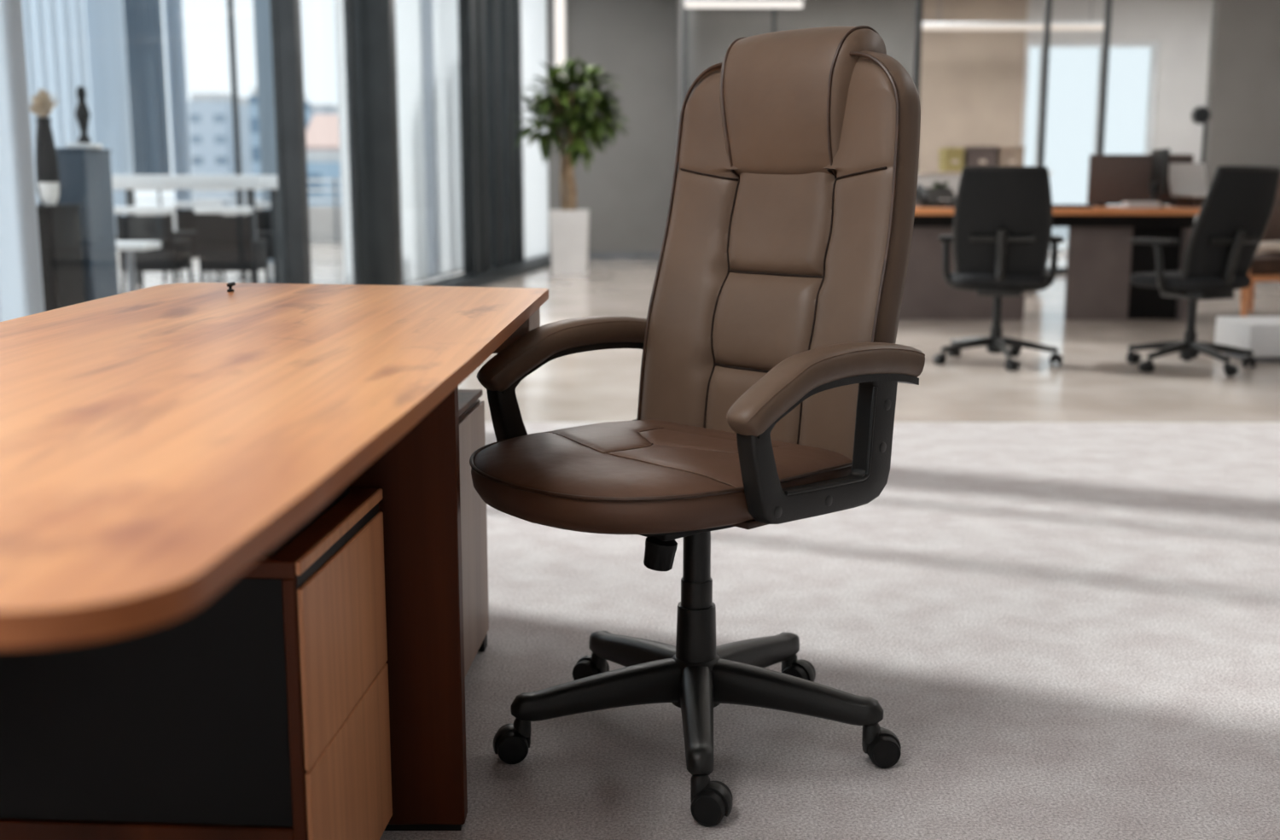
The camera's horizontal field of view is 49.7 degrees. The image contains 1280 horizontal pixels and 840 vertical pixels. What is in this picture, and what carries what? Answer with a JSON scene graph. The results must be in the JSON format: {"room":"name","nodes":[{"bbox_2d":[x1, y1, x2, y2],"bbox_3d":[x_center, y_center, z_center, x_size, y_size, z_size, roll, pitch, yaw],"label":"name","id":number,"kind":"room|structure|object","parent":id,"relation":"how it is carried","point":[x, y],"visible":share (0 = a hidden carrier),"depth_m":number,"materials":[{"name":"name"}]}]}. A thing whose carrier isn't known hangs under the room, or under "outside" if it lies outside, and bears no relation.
{"room":"office","nodes":[
{"label":"office","id":0,"kind":"room"},
{"bbox_2d":[21,0,93,203],"bbox_3d":[-5.898,-3.612,13.785,0.777,3.630,0.080,0,10,0],"label":"curtain","id":1,"kind":"object","parent":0,"point":[55,32],"visible":0.29,"depth_m":13.79,"materials":[{"name":"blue fabric"}]},
{"bbox_2d":[84,0,136,239],"bbox_3d":[-5.487,-3.681,14.179,0.426,3.630,0.080,0,10,0],"label":"panel","id":2,"kind":"object","parent":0,"point":[105,22],"visible":0.52,"depth_m":14.22,"materials":[{"name":"blue glass"}]},
{"bbox_2d":[122,0,171,174],"bbox_3d":[-5.222,-4.045,14.521,0.410,3.030,0.080,0,10,0],"label":"panel","id":3,"kind":"object","parent":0,"point":[143,26],"visible":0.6,"depth_m":14.61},
{"bbox_2d":[162,0,193,230],"bbox_3d":[-4.959,-3.784,14.770,0.194,3.630,0.080,0,10,0],"label":"panel","id":4,"kind":"object","parent":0,"point":[173,20],"visible":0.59,"depth_m":14.82,"materials":[{"name":"blue fabric"}]},
{"bbox_2d":[116,204,343,242],"bbox_3d":[-8.250,-2.972,20.951,15.300,0.550,0.300,0,10,0],"label":"parapet","id":5,"kind":"object","parent":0,"point":[321,217],"depth_m":20.80,"materials":[{"name":"paint"}]},
{"bbox_2d":[253,0,277,262],"bbox_3d":[-4.189,-3.895,15.613,0.204,4.200,0.300,0,10,0],"label":"window","id":6,"kind":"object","parent":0,"point":[261,8],"visible":0.44,"depth_m":15.50,"materials":[{"name":"clear glass"}]},
{"bbox_2d":[546,0,677,255],"bbox_3d":[-0.425,-3.540,16.487,1.850,3.200,0.200,0,10,0],"label":"wall","id":7,"kind":"structure","parent":0,"point":[625,190],"depth_m":16.39,"materials":[{"name":"grey paint"}]},
{"bbox_2d":[553,0,566,94],"bbox_3d":[-0.934,-4.453,16.191,0.140,1.260,0.070,0,10,0],"label":"wall light","id":8,"kind":"object","parent":7,"relation":"attached to","point":[560,24],"visible":0.59,"depth_m":16.15,"materials":[{"name":"white paint"}]},
{"bbox_2d":[587,252,659,258],"bbox_3d":[-0.280,-1.978,16.637,1.440,0.070,0.040,0,10,0],"label":"baseboard","id":9,"kind":"structure","parent":7,"relation":"attached to","point":[591,255],"depth_m":16.62,"materials":[{"name":"grey metal"}]},
{"bbox_2d":[676,0,696,168],"bbox_3d":[0.500,-3.321,15.231,0.120,3.200,2.750,0,10,0],"label":"wall","id":10,"kind":"structure","parent":0,"point":[691,11],"depth_m":13.82,"materials":[{"name":"grey paint"}]},
{"bbox_2d":[116,239,1279,839],"bbox_3d":[-3.900,-0.472,8.546,24.200,0.120,27.000,0,10,0],"label":"floor","id":11,"kind":"structure","parent":0,"point":[1061,631],"depth_m":3.06,"materials":[{"name":"carpet"}]},
{"bbox_2d":[36,203,85,311],"bbox_3d":[-3.541,-0.873,8.187,0.349,0.792,0.430,0,10,0],"label":"base cabinet","id":12,"kind":"object","parent":11,"relation":"on","point":[59,225],"visible":0.32,"depth_m":8.06,"materials":[{"name":"black laminate"}]},
{"bbox_2d":[29,87,60,204],"bbox_3d":[-3.473,-1.590,8.045,0.226,0.668,0.302,0,10,0],"label":"flower vase","id":13,"kind":"object","parent":12,"relation":"on","point":[46,161],"visible":0.89,"depth_m":8.01,"materials":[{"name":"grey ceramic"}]},
{"bbox_2d":[38,182,58,205],"bbox_3d":[-3.406,-1.304,7.974,0.112,0.130,0.112,0,10,0],"label":"ceramic bowl","id":14,"kind":"object","parent":12,"relation":"on","point":[49,191],"visible":1,"depth_m":7.94,"materials":[{"name":"white ceramic"}]},
{"bbox_2d":[55,147,119,301],"bbox_3d":[-3.499,-1.136,8.718,0.239,1.128,0.452,0,10,0],"label":"base cabinet","id":15,"kind":"object","parent":11,"relation":"on","point":[84,173],"visible":0.47,"depth_m":8.56,"materials":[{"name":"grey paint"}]},
{"bbox_2d":[65,143,103,148],"bbox_3d":[-3.449,-1.701,8.586,0.180,0.030,0.140,0,10,0],"label":"tray","id":16,"kind":"object","parent":15,"relation":"on","point":[68,145],"visible":0.84,"depth_m":8.52,"materials":[{"name":"white paint"}]},
{"bbox_2d":[75,85,91,143],"bbox_3d":[-3.448,-1.888,8.553,0.090,0.350,0.090,0,10,0],"label":"sculpture","id":17,"kind":"object","parent":16,"relation":"in","point":[82,113],"visible":0.98,"depth_m":8.53,"materials":[{"name":"black ceramic"}]},
{"bbox_2d":[116,240,161,291],"bbox_3d":[-3.630,-1.018,9.872,0.340,0.500,0.340,0,10,0],"label":"side table","id":18,"kind":"object","parent":11,"relation":"on","point":[130,247],"visible":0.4,"depth_m":9.83,"materials":[{"name":"white paint"}]},
{"bbox_2d":[114,206,193,293],"bbox_3d":[-3.896,-1.351,11.118,0.452,0.731,0.481,0,10,0],"label":"lounge chair","id":19,"kind":"object","parent":11,"relation":"on","point":[173,255],"visible":0.83,"depth_m":10.90,"materials":[{"name":"grey fabric"}]},
{"bbox_2d":[162,201,225,282],"bbox_3d":[-4.174,-1.665,12.920,0.452,0.731,0.481,0,10,0],"label":"lounge chair","id":20,"kind":"object","parent":11,"relation":"on","point":[185,218],"visible":0.42,"depth_m":13.05,"materials":[{"name":"grey fabric"}]},
{"bbox_2d":[111,174,281,284],"bbox_3d":[-3.932,-1.647,12.097,1.454,0.976,0.900,0,10,0],"label":"table","id":21,"kind":"object","parent":11,"relation":"on","point":[129,183],"visible":0.5,"depth_m":11.59,"materials":[{"name":"white paint"}]},
{"bbox_2d":[193,206,269,283],"bbox_3d":[-3.269,-1.351,11.118,0.452,0.731,0.481,0,10,0],"label":"lounge chair","id":22,"kind":"object","parent":11,"relation":"on","point":[225,242],"visible":0.91,"depth_m":10.90,"materials":[{"name":"grey fabric"}]},
{"bbox_2d":[134,178,341,243],"bbox_3d":[-5.800,-3.092,20.473,10.440,0.950,0.050,0,10,0],"label":"terrace railing","id":23,"kind":"object","parent":11,"relation":"on","point":[160,200],"visible":0.14,"depth_m":20.42,"materials":[{"name":"white metal"}]},
{"bbox_2d":[226,0,250,278],"bbox_3d":[-3.830,-3.342,13.020,0.140,4.000,0.140,0,10,0],"label":"post","id":24,"kind":"object","parent":11,"relation":"on","point":[229,2],"visible":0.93,"depth_m":13.05,"materials":[{"name":"grey metal"}]},
{"bbox_2d":[250,202,273,280],"bbox_3d":[-3.393,-1.648,12.821,0.452,0.731,0.481,-3,10,-17],"label":"lounge chair","id":25,"kind":"object","parent":11,"relation":"on","point":[263,217],"visible":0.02,"depth_m":12.93,"materials":[{"name":"grey fabric"}]},
{"bbox_2d":[0,282,548,839],"bbox_3d":[-0.599,0.265,1.830,0.842,0.730,2.205,0,10,0],"label":"executive desk","id":26,"kind":"object","parent":11,"relation":"on","point":[243,564],"visible":1,"depth_m":1.58,"materials":[{"name":"brown wood"}]},
{"bbox_2d":[226,281,235,291],"bbox_3d":[-0.773,-0.252,2.616,0.016,0.019,0.013,0,10,0],"label":"peg","id":27,"kind":"object","parent":26,"relation":"on","point":[229,285],"visible":1,"depth_m":2.61,"materials":[{"name":"black metal"}]},
{"bbox_2d":[269,0,288,283],"bbox_3d":[-2.469,-1.930,7.239,0.041,3.200,2.909,1,10,8],"label":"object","id":28,"kind":"structure","parent":11,"relation":"on","point":[272,2],"depth_m":8.68,"materials":[{"name":"grey metal"}]},
{"bbox_2d":[269,0,360,284],"bbox_3d":[-2.116,-2.284,9.270,0.165,3.200,1.354,1,10,8],"label":"window","id":29,"kind":"structure","parent":11,"relation":"on","point":[346,3],"depth_m":8.73,"materials":[{"name":"grey metal"}]},
{"bbox_2d":[350,0,468,285],"bbox_3d":[-1.746,-2.654,11.400,0.285,3.200,3.030,1,10,8],"label":"window","id":30,"kind":"structure","parent":11,"relation":"on","point":[460,2],"depth_m":10.14,"materials":[{"name":"metal"}]},
{"bbox_2d":[430,255,551,286],"bbox_3d":[-1.460,-1.417,13.490,0.200,0.045,6.162,1,10,8],"label":"trim","id":31,"kind":"structure","parent":11,"relation":"on","point":[471,279],"depth_m":13.44,"materials":[{"name":"metal"}]},
{"bbox_2d":[463,0,524,275],"bbox_3d":[-1.467,-3.089,13.899,0.110,3.200,2.071,1,10,8],"label":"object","id":32,"kind":"structure","parent":11,"relation":"on","point":[491,28],"depth_m":13.81,"materials":[{"name":"fabric"}]},
{"bbox_2d":[512,57,630,275],"bbox_3d":[-0.676,-2.495,13.656,1.192,2.113,0.874,0,10,0],"label":"potted tree","id":33,"kind":"object","parent":11,"relation":"on","point":[578,109],"visible":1,"depth_m":13.53,"materials":[{"name":"green plant"}]},
{"bbox_2d":[469,25,925,826],"bbox_3d":[0.068,-0.042,2.256,0.722,1.190,0.668,-9,14,-43],"label":"chair","id":34,"kind":"object","parent":11,"relation":"on","point":[772,365],"visible":1,"depth_m":2.25,"materials":[{"name":"brown leather"}]},
{"bbox_2d":[492,724,530,754],"bbox_3d":[-0.211,0.524,2.273,0.062,0.043,0.021,-2,10,-10],"label":"hood","id":35,"kind":"object","parent":34,"relation":"attached to","point":[523,731],"depth_m":2.26,"materials":[{"name":"black plastic"}]},
{"bbox_2d":[576,654,606,673],"bbox_3d":[-0.092,0.465,2.608,0.062,0.043,0.021,6,11,30],"label":"hood","id":36,"kind":"object","parent":34,"relation":"attached to","point":[597,664],"depth_m":2.59,"materials":[{"name":"black plastic"}]},
{"bbox_2d":[690,781,732,816],"bbox_3d":[0.106,0.561,2.056,0.062,0.043,0.021,4,10,20],"label":"hood","id":37,"kind":"object","parent":34,"relation":"attached to","point":[720,791],"depth_m":2.04,"materials":[{"name":"black plastic"}]},
{"bbox_2d":[781,659,814,681],"bbox_3d":[0.295,0.470,2.581,0.062,0.043,0.021,6,11,30],"label":"hood","id":38,"kind":"object","parent":34,"relation":"attached to","point":[806,669],"depth_m":2.57,"materials":[{"name":"black plastic"}]},
{"bbox_2d":[861,727,901,753],"bbox_3d":[0.395,0.526,2.258,0.062,0.043,0.021,-1,10,-5],"label":"hood","id":39,"kind":"object","parent":34,"relation":"attached to","point":[870,736],"depth_m":2.24,"materials":[{"name":"black plastic"}]},
{"bbox_2d":[917,171,1052,291],"bbox_3d":[2.805,-1.607,11.799,1.250,1.000,0.440,0,10,0],"label":"credenza","id":40,"kind":"object","parent":11,"relation":"on","point":[925,178],"visible":0.04,"depth_m":11.52,"materials":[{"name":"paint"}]},
{"bbox_2d":[938,147,965,171],"bbox_3d":[2.634,-2.198,11.696,0.158,0.200,0.290,0,10,0],"label":"storage box","id":41,"kind":"object","parent":40,"relation":"on","point":[951,159],"visible":0.86,"depth_m":11.56,"materials":[{"name":"beige paint"}]},
{"bbox_2d":[960,146,998,166],"bbox_3d":[2.866,-2.203,11.695,0.248,0.210,0.290,0,10,0],"label":"storage box","id":42,"kind":"object","parent":40,"relation":"on","point":[974,156],"visible":0.71,"depth_m":11.56,"materials":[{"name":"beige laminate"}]},
{"bbox_2d":[996,146,1024,166],"bbox_3d":[3.112,-2.203,11.695,0.208,0.210,0.290,0,10,0],"label":"storage box","id":43,"kind":"object","parent":40,"relation":"on","point":[1007,156],"visible":0.65,"depth_m":11.56,"materials":[{"name":"beige paint"}]},
{"bbox_2d":[932,166,1064,371],"bbox_3d":[1.855,-0.790,7.095,0.654,1.003,0.644,2,10,12],"label":"chair","id":44,"kind":"object","parent":11,"relation":"on","point":[1002,238],"visible":1,"depth_m":6.91,"materials":[{"name":"black plastic"}]},
{"bbox_2d":[933,353,946,362],"bbox_3d":[1.542,-0.319,7.112,0.066,0.044,0.021,-3,10,-16],"label":"hood","id":45,"kind":"object","parent":44,"relation":"attached to","point":[939,357],"depth_m":7.09,"materials":[{"name":"black plastic"}]},
{"bbox_2d":[1009,359,1018,368],"bbox_3d":[1.852,-0.280,6.888,0.021,0.044,0.066,-8,12,-37],"label":"hood","id":46,"kind":"object","parent":44,"relation":"attached to","point":[1013,363],"depth_m":6.86,"materials":[{"name":"black plastic"}]},
{"bbox_2d":[899,205,1200,319],"bbox_3d":[2.465,-1.101,9.612,2.630,0.752,0.840,0,10,2],"label":"meeting table","id":47,"kind":"object","parent":11,"relation":"on","point":[1102,258],"visible":0.54,"depth_m":9.35,"materials":[{"name":"orange wood"}]},
{"bbox_2d":[915,183,956,207],"bbox_3d":[2.032,-1.540,9.476,0.260,0.159,0.200,-1,10,-6],"label":"desk phone","id":48,"kind":"object","parent":47,"relation":"on","point":[926,197],"visible":0.96,"depth_m":9.45,"materials":[{"name":"black plastic"}]},
{"bbox_2d":[925,180,956,194],"bbox_3d":[2.121,-1.611,9.829,0.312,0.178,0.296,0,10,0],"label":"plant","id":49,"kind":"object","parent":47,"relation":"on","point":[937,184],"visible":0.23,"depth_m":9.79,"materials":[{"name":"green plant"}]},
{"bbox_2d":[945,203,954,207],"bbox_3d":[2.299,-1.445,9.341,0.440,0.020,0.140,0,10,0],"label":"keyboard","id":50,"kind":"object","parent":47,"relation":"on","point":[947,205],"visible":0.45,"depth_m":9.29,"materials":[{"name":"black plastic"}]},
{"bbox_2d":[1052,203,1093,207],"bbox_3d":[2.889,-1.453,9.390,0.320,0.018,0.200,0,10,0],"label":"notebook","id":51,"kind":"object","parent":47,"relation":"on","point":[1053,205],"visible":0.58,"depth_m":9.29,"materials":[{"name":"white paper"}]},
{"bbox_2d":[1087,154,1193,206],"bbox_3d":[3.532,-1.692,9.765,0.720,0.360,0.120,0,10,2],"label":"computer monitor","id":52,"kind":"object","parent":47,"relation":"on","point":[1113,179],"visible":0.71,"depth_m":9.75,"materials":[{"name":"brown fabric"}]},
{"bbox_2d":[1121,201,1160,208],"bbox_3d":[3.357,-1.444,9.270,0.224,0.041,0.161,0,10,0],"label":"paper stack","id":53,"kind":"object","parent":47,"relation":"on","point":[1125,204],"visible":0.99,"depth_m":9.20,"materials":[{"name":"white paper"}]},
{"bbox_2d":[1148,148,1169,207],"bbox_3d":[3.516,-1.652,9.450,0.160,0.390,0.420,1,10,7],"label":"monitor","id":54,"kind":"object","parent":47,"relation":"on","point":[1160,158],"visible":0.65,"depth_m":9.39,"materials":[{"name":"black plastic"}]},
{"bbox_2d":[1168,162,1207,207],"bbox_3d":[3.833,-1.610,9.484,0.320,0.296,0.294,-4,10,-20],"label":"laptop","id":55,"kind":"object","parent":47,"relation":"on","point":[1187,182],"visible":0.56,"depth_m":9.56,"materials":[{"name":"plastic"}]},
{"bbox_2d":[1191,105,1210,163],"bbox_3d":[3.990,-1.874,9.829,0.167,0.697,0.140,0,10,0],"label":"desk lamp","id":56,"kind":"object","parent":47,"relation":"on","point":[1201,114],"visible":0.54,"depth_m":9.76,"materials":[{"name":"metal"}]},
{"bbox_2d":[1126,165,1279,376],"bbox_3d":[2.781,-0.754,6.883,0.669,1.004,0.629,-4,11,-20],"label":"chair","id":57,"kind":"object","parent":11,"relation":"on","point":[1232,219],"visible":1,"depth_m":6.71,"materials":[{"name":"black fabric"}]},
{"bbox_2d":[1130,351,1140,360],"bbox_3d":[2.562,-0.331,7.177,0.021,0.044,0.066,-6,11,-29],"label":"hood","id":58,"kind":"object","parent":57,"relation":"attached to","point":[1135,356],"depth_m":7.15,"materials":[{"name":"black plastic"}]},
{"bbox_2d":[1140,360,1150,370],"bbox_3d":[2.507,-0.272,6.837,0.066,0.044,0.021,-6,12,-31],"label":"hood","id":59,"kind":"object","parent":57,"relation":"attached to","point":[1145,365],"depth_m":6.82,"materials":[{"name":"black plastic"}]},
{"bbox_2d":[1223,364,1238,373],"bbox_3d":[2.866,-0.248,6.703,0.066,0.044,0.021,7,12,36],"label":"hood","id":60,"kind":"object","parent":57,"relation":"attached to","point":[1229,369],"depth_m":6.68,"materials":[{"name":"black plastic"}]},
{"bbox_2d":[1214,316,1279,361],"bbox_3d":[3.740,-0.433,7.385,1.160,0.200,0.440,0,10,0],"label":"bench","id":61,"kind":"object","parent":11,"relation":"on","point":[1259,334],"visible":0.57,"depth_m":7.22,"materials":[{"name":"white paint"}]},
{"bbox_2d":[1240,175,1279,316],"bbox_3d":[4.237,-1.194,9.542,0.774,0.962,0.763,-3,10,-18],"label":"lounge armchair","id":62,"kind":"object","parent":11,"relation":"on","point":[1265,266],"visible":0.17,"depth_m":9.25,"materials":[{"name":"leather"}]},
{"bbox_2d":[681,0,1111,273],"bbox_3d":[3.027,-3.053,13.689,5.218,3.200,0.080,0,10,0],"label":"window frame","id":63,"kind":"structure","parent":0,"point":[1108,13],"depth_m":13.59,"materials":[{"name":"grey metal"}]},
{"bbox_2d":[696,0,1213,221],"bbox_3d":[4.350,-3.686,17.324,7.700,3.200,0.200,0,10,0],"label":"wall","id":64,"kind":"structure","parent":0,"point":[972,81],"depth_m":17.06,"materials":[{"name":"beige paint"}]},
{"bbox_2d":[1021,40,1158,254],"bbox_3d":[5.590,-3.398,17.364,1.660,2.620,0.100,0,10,0],"label":"window","id":65,"kind":"structure","parent":64,"relation":"in","point":[1154,44],"depth_m":17.19,"materials":[{"name":"white paint"}]},
{"bbox_2d":[1204,0,1279,191],"bbox_3d":[6.818,-3.055,13.704,2.364,3.200,0.150,0,10,0],"label":"wall","id":66,"kind":"structure","parent":0,"point":[1243,90],"depth_m":13.60,"materials":[{"name":"grey paint"}]},
{"bbox_3d":[1.975,-3.783,7.969,12.450,0.200,27.000,0,10,0],"label":"ceiling","id":67,"kind":"structure","parent":0,"visible":0},
{"bbox_2d":[0,0,44,321],"bbox_3d":[-2.643,-1.684,5.691,0.040,3.154,0.323,1,10,8],"label":"curtain","id":68,"kind":"object","parent":67,"relation":"hanging from","point":[21,293],"visible":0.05,"depth_m":5.82,"materials":[{"name":"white fabric"}]},
{"bbox_2d":[334,0,353,284],"bbox_3d":[-2.236,-2.062,10.346,0.041,2.095,0.187,1,10,8],"label":"curtain","id":69,"kind":"object","parent":67,"relation":"hanging from","point":[339,11],"depth_m":10.37,"materials":[{"name":"white fabric"}]},
{"bbox_2d":[395,0,428,285],"bbox_3d":[-1.995,-2.417,11.984,0.041,2.435,0.723,1,10,8],"label":"curtain","id":70,"kind":"object","parent":67,"relation":"hanging from","point":[410,127],"depth_m":12.00,"materials":[{"name":"white fabric"}]},
{"bbox_2d":[420,0,439,279],"bbox_3d":[-1.913,-2.868,12.495,0.040,3.154,0.344,1,10,8],"label":"curtain","id":71,"kind":"object","parent":67,"relation":"hanging from","point":[426,5],"visible":1,"depth_m":12.54,"materials":[{"name":"grey fabric"}]},
{"bbox_2d":[432,0,463,275],"bbox_3d":[-1.790,-3.016,13.342,0.041,3.154,1.354,1,10,8],"label":"curtain","id":72,"kind":"object","parent":67,"relation":"hanging from","point":[445,12],"visible":0.58,"depth_m":13.11,"materials":[{"name":"white fabric"}]},
{"bbox_2d":[520,0,549,261],"bbox_3d":[-1.195,-3.420,15.666,0.041,3.154,1.364,1,10,8],"label":"curtain","id":73,"kind":"object","parent":67,"relation":"hanging from","point":[533,12],"visible":0.66,"depth_m":15.63,"materials":[{"name":"white fabric"}]},
{"bbox_2d":[683,0,803,7],"bbox_3d":[0.970,-4.190,12.872,1.125,0.679,0.060,0,10,0],"label":"linear pendant","id":74,"kind":"object","parent":67,"relation":"hanging from","point":[688,3],"visible":1,"depth_m":12.90,"materials":[{"name":"white paint"}]},
{"bbox_2d":[921,0,1104,29],"bbox_3d":[4.351,-4.802,16.014,2.201,0.551,0.060,0,10,0],"label":"linear pendant","id":75,"kind":"object","parent":67,"relation":"hanging from","point":[926,26],"visible":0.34,"depth_m":16.03,"materials":[{"name":"white paint"}]},
{"bbox_2d":[921,25,1104,29],"bbox_3d":[4.351,-4.555,16.057,2.181,0.050,0.056,0,10,0],"label":"diffuser","id":76,"kind":"object","parent":75,"relation":"attached to","point":[924,27],"depth_m":16.03,"materials":[{"name":"white plastic"}]},
{"label":"outside","id":77,"kind":"structure","parent":0,"visible":0},
{"bbox_2d":[1051,226,1068,239],"bbox_3d":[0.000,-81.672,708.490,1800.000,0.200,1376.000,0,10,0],"label":"ground","id":78,"kind":"structure","parent":77,"point":[1061,231],"depth_m":1085.97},
{"bbox_2d":[187,93,252,204],"bbox_3d":[-45.930,-11.015,156.429,3.922,49.929,12.000,0,10,0],"label":"building","id":79,"kind":"structure","parent":78,"relation":"on","point":[210,114],"depth_m":147.32,"materials":[{"name":"paint"}]},
{"bbox_2d":[248,87,310,202],"bbox_3d":[-37.036,-9.274,146.581,3.235,49.877,12.000,0,10,0],"label":"building","id":80,"kind":"structure","parent":78,"relation":"on","point":[253,112],"depth_m":137.32,"materials":[{"name":"paint"}]},
{"bbox_2d":[305,114,339,150],"bbox_3d":[-26.418,-4.260,127.153,5.270,46.661,12.600,0,10,0],"label":"building","id":81,"kind":"structure","parent":78,"relation":"on","point":[322,133],"depth_m":119.69,"materials":[{"name":"beige concrete"}]},
{"bbox_2d":[306,150,341,204],"bbox_3d":[-20.885,1.892,102.848,4.217,42.876,12.000,0,10,0],"label":"building","id":82,"kind":"structure","parent":78,"relation":"on","point":[321,164],"depth_m":93.69,"materials":[{"name":"paint"}]},
{"bbox_2d":[309,104,338,119],"bbox_3d":[-49.904,-24.264,225.175,4.014,52.457,12.000,0,10,0],"label":"building","id":83,"kind":"structure","parent":78,"relation":"on","point":[315,108],"depth_m":215.30,"materials":[{"name":"paint"}]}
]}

